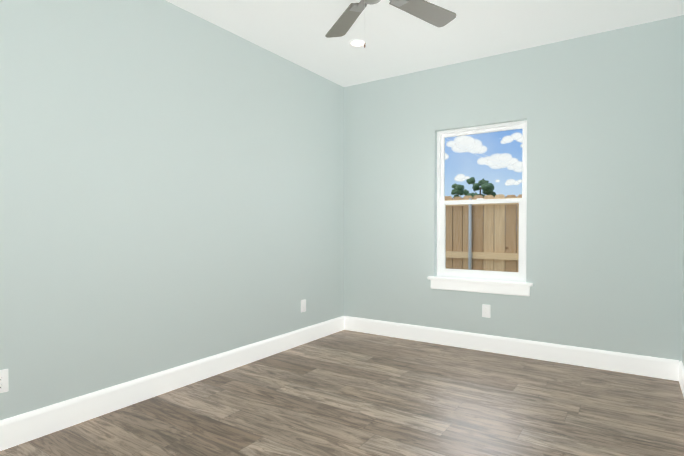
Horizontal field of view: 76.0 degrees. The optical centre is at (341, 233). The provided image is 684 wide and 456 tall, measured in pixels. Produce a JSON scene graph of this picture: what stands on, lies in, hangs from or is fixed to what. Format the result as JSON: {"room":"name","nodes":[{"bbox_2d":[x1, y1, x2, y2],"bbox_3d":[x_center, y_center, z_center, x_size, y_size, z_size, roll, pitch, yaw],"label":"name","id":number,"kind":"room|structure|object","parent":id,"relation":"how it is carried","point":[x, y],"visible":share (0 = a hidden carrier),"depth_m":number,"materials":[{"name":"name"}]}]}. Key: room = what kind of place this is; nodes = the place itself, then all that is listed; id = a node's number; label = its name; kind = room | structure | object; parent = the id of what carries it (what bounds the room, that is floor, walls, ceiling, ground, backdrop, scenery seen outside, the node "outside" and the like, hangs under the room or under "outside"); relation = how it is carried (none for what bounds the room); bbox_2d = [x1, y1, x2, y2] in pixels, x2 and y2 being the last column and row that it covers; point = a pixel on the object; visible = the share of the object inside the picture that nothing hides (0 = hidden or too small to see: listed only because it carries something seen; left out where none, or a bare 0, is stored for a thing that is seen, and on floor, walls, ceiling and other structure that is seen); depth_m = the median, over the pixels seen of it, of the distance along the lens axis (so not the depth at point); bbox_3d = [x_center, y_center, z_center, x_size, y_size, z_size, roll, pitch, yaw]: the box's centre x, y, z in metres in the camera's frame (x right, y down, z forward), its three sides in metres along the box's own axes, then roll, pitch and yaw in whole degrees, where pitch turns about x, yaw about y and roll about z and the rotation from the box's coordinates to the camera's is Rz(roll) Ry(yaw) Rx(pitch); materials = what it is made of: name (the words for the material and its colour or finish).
{"room":"empty bedroom","nodes":[
{"label":"empty bedroom","id":0,"kind":"room"},
{"bbox_2d":[0,0,343,420],"bbox_3d":[-1.309,-0.256,3.082,0.140,2.740,4.880,0,1,34],"label":"wall","id":1,"kind":"structure","parent":0,"point":[171,185],"depth_m":2.96,"materials":[{"name":"paint"}]},
{"bbox_2d":[0,369,7,392],"bbox_3d":[-1.770,0.770,2.267,0.009,0.117,0.072,0,1,34],"label":"electrical outlet","id":2,"kind":"object","parent":1,"relation":"attached to","point":[4,380],"visible":1,"depth_m":2.28,"materials":[{"name":"white plastic"}]},
{"bbox_2d":[0,316,344,450],"bbox_3d":[-1.244,1.038,3.056,0.016,0.152,4.600,0,1,34],"label":"baseboard","id":3,"kind":"structure","parent":1,"relation":"attached to","point":[26,427],"depth_m":2.91,"materials":[{"name":"white wood"}]},
{"bbox_2d":[301,300,305,311],"bbox_3d":[-0.383,0.722,4.355,0.009,0.117,0.072,0,1,34],"label":"electrical outlet","id":4,"kind":"object","parent":1,"relation":"attached to","point":[303,305],"visible":1,"depth_m":4.35,"materials":[{"name":"white plastic"}]},
{"bbox_2d":[0,330,683,455],"bbox_3d":[0.015,1.175,2.221,3.320,0.100,4.880,0,1,34],"label":"floor","id":5,"kind":"structure","parent":0,"point":[347,393],"depth_m":2.75,"materials":[{"name":"brown wood"}]},
{"bbox_2d":[166,0,683,86],"bbox_3d":[0.015,-1.674,2.184,3.320,0.120,4.880,0,1,34],"label":"ceiling","id":6,"kind":"structure","parent":0,"point":[400,42],"depth_m":3.47,"materials":[{"name":"paint"}]},
{"bbox_2d":[349,39,366,46],"bbox_3d":[0.138,-1.632,3.760,0.162,0.006,0.162,0,1,34],"label":"recessed light","id":7,"kind":"object","parent":6,"relation":"in","point":[356,42],"visible":0.85,"depth_m":3.74,"materials":[{"name":"white"}]},
{"bbox_2d":[325,0,455,47],"bbox_3d":[0.207,-1.326,2.438,1.265,0.584,1.319,0,1,34],"label":"fan","id":8,"kind":"object","parent":6,"relation":"hanging from","point":[432,14],"visible":1,"depth_m":2.76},
{"bbox_2d":[344,15,683,361],"bbox_3d":[1.327,-0.270,4.176,3.040,2.740,0.140,0,1,34],"label":"wall","id":9,"kind":"structure","parent":0,"point":[602,113],"depth_m":3.75,"materials":[{"name":"paint"}]},
{"bbox_2d":[428,276,532,285],"bbox_3d":[1.286,0.448,4.143,0.970,0.026,0.107,0,1,34],"label":"window sill","id":10,"kind":"structure","parent":9,"relation":"attached to","point":[505,282],"depth_m":4.08,"materials":[{"name":"white wood"}]},
{"bbox_2d":[431,279,529,295],"bbox_3d":[1.275,0.507,4.126,0.920,0.092,0.019,0,1,34],"label":"apron","id":11,"kind":"object","parent":9,"relation":"attached to","point":[485,288],"visible":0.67,"depth_m":4.09,"materials":[{"name":"white wood"}]},
{"bbox_2d":[437,120,526,281],"bbox_3d":[1.334,-0.293,4.205,0.860,1.455,0.074,0,1,34],"label":"window","id":12,"kind":"structure","parent":9,"relation":"in","point":[519,275],"depth_m":4.20,"materials":[{"name":"white plastic"}]},
{"bbox_2d":[446,203,518,271],"bbox_3d":[1.348,0.056,4.231,0.796,0.700,0.002,0,1,34],"label":"screen","id":13,"kind":"object","parent":12,"relation":"attached to","point":[482,237],"depth_m":4.22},
{"bbox_2d":[482,304,489,317],"bbox_3d":[1.347,0.726,4.087,0.072,0.117,0.009,0,1,34],"label":"electrical outlet","id":14,"kind":"object","parent":9,"relation":"attached to","point":[485,310],"visible":1,"depth_m":4.09,"materials":[{"name":"white plastic"}]},
{"bbox_2d":[344,316,678,380],"bbox_3d":[1.284,1.024,4.128,3.008,0.152,0.016,0,1,34],"label":"baseboard","id":15,"kind":"structure","parent":9,"relation":"attached to","point":[662,368],"depth_m":3.88,"materials":[{"name":"white wood"}]},
{"bbox_2d":[682,170,683,365],"bbox_3d":[1.340,-0.233,1.323,0.140,2.740,4.880,0,1,34],"label":"wall","id":16,"kind":"structure","parent":0,"point":[683,283],"depth_m":3.24,"materials":[{"name":"paint"}]},
{"bbox_2d":[679,361,683,396],"bbox_3d":[1.275,1.060,1.383,0.016,0.152,4.600,0,1,34],"label":"baseboard","id":17,"kind":"structure","parent":16,"relation":"attached to","point":[681,374],"depth_m":3.12,"materials":[{"name":"white wood"}]},
{"label":"outside","id":18,"kind":"structure","parent":0,"visible":0},
{"bbox_2d":[445,132,522,185],"bbox_3d":[134.612,-97.866,417.546,152.868,105.742,49.332,0,1,34],"label":"clouds","id":19,"kind":"structure","parent":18,"point":[475,145],"depth_m":402.01,"materials":[{"name":"white"}]},
{"bbox_3d":[23.691,0.942,40.602,80.000,0.200,85.260,0,1,34],"label":"ground","id":20,"kind":"structure","parent":18,"visible":0},
{"bbox_2d":[451,183,468,197],"bbox_3d":[22.986,-4.752,85.597,3.800,10.007,3.839,0,1,34],"label":"tree","id":21,"kind":"object","parent":20,"relation":"on","point":[460,191],"depth_m":84.57,"materials":[{"name":"green plant"}]},
{"bbox_2d":[466,177,495,196],"bbox_3d":[23.506,-4.511,73.540,5.073,9.842,5.331,0,1,34],"label":"tree","id":22,"kind":"object","parent":20,"relation":"on","point":[485,186],"depth_m":72.64,"materials":[{"name":"green plant"}]},
{"bbox_2d":[445,194,521,271],"bbox_3d":[2.581,0.411,5.567,10.600,1.882,0.103,0,1,34],"label":"fence","id":23,"kind":"object","parent":20,"relation":"on","point":[488,240],"depth_m":6.02,"materials":[{"name":"brown wood"}]}
]}

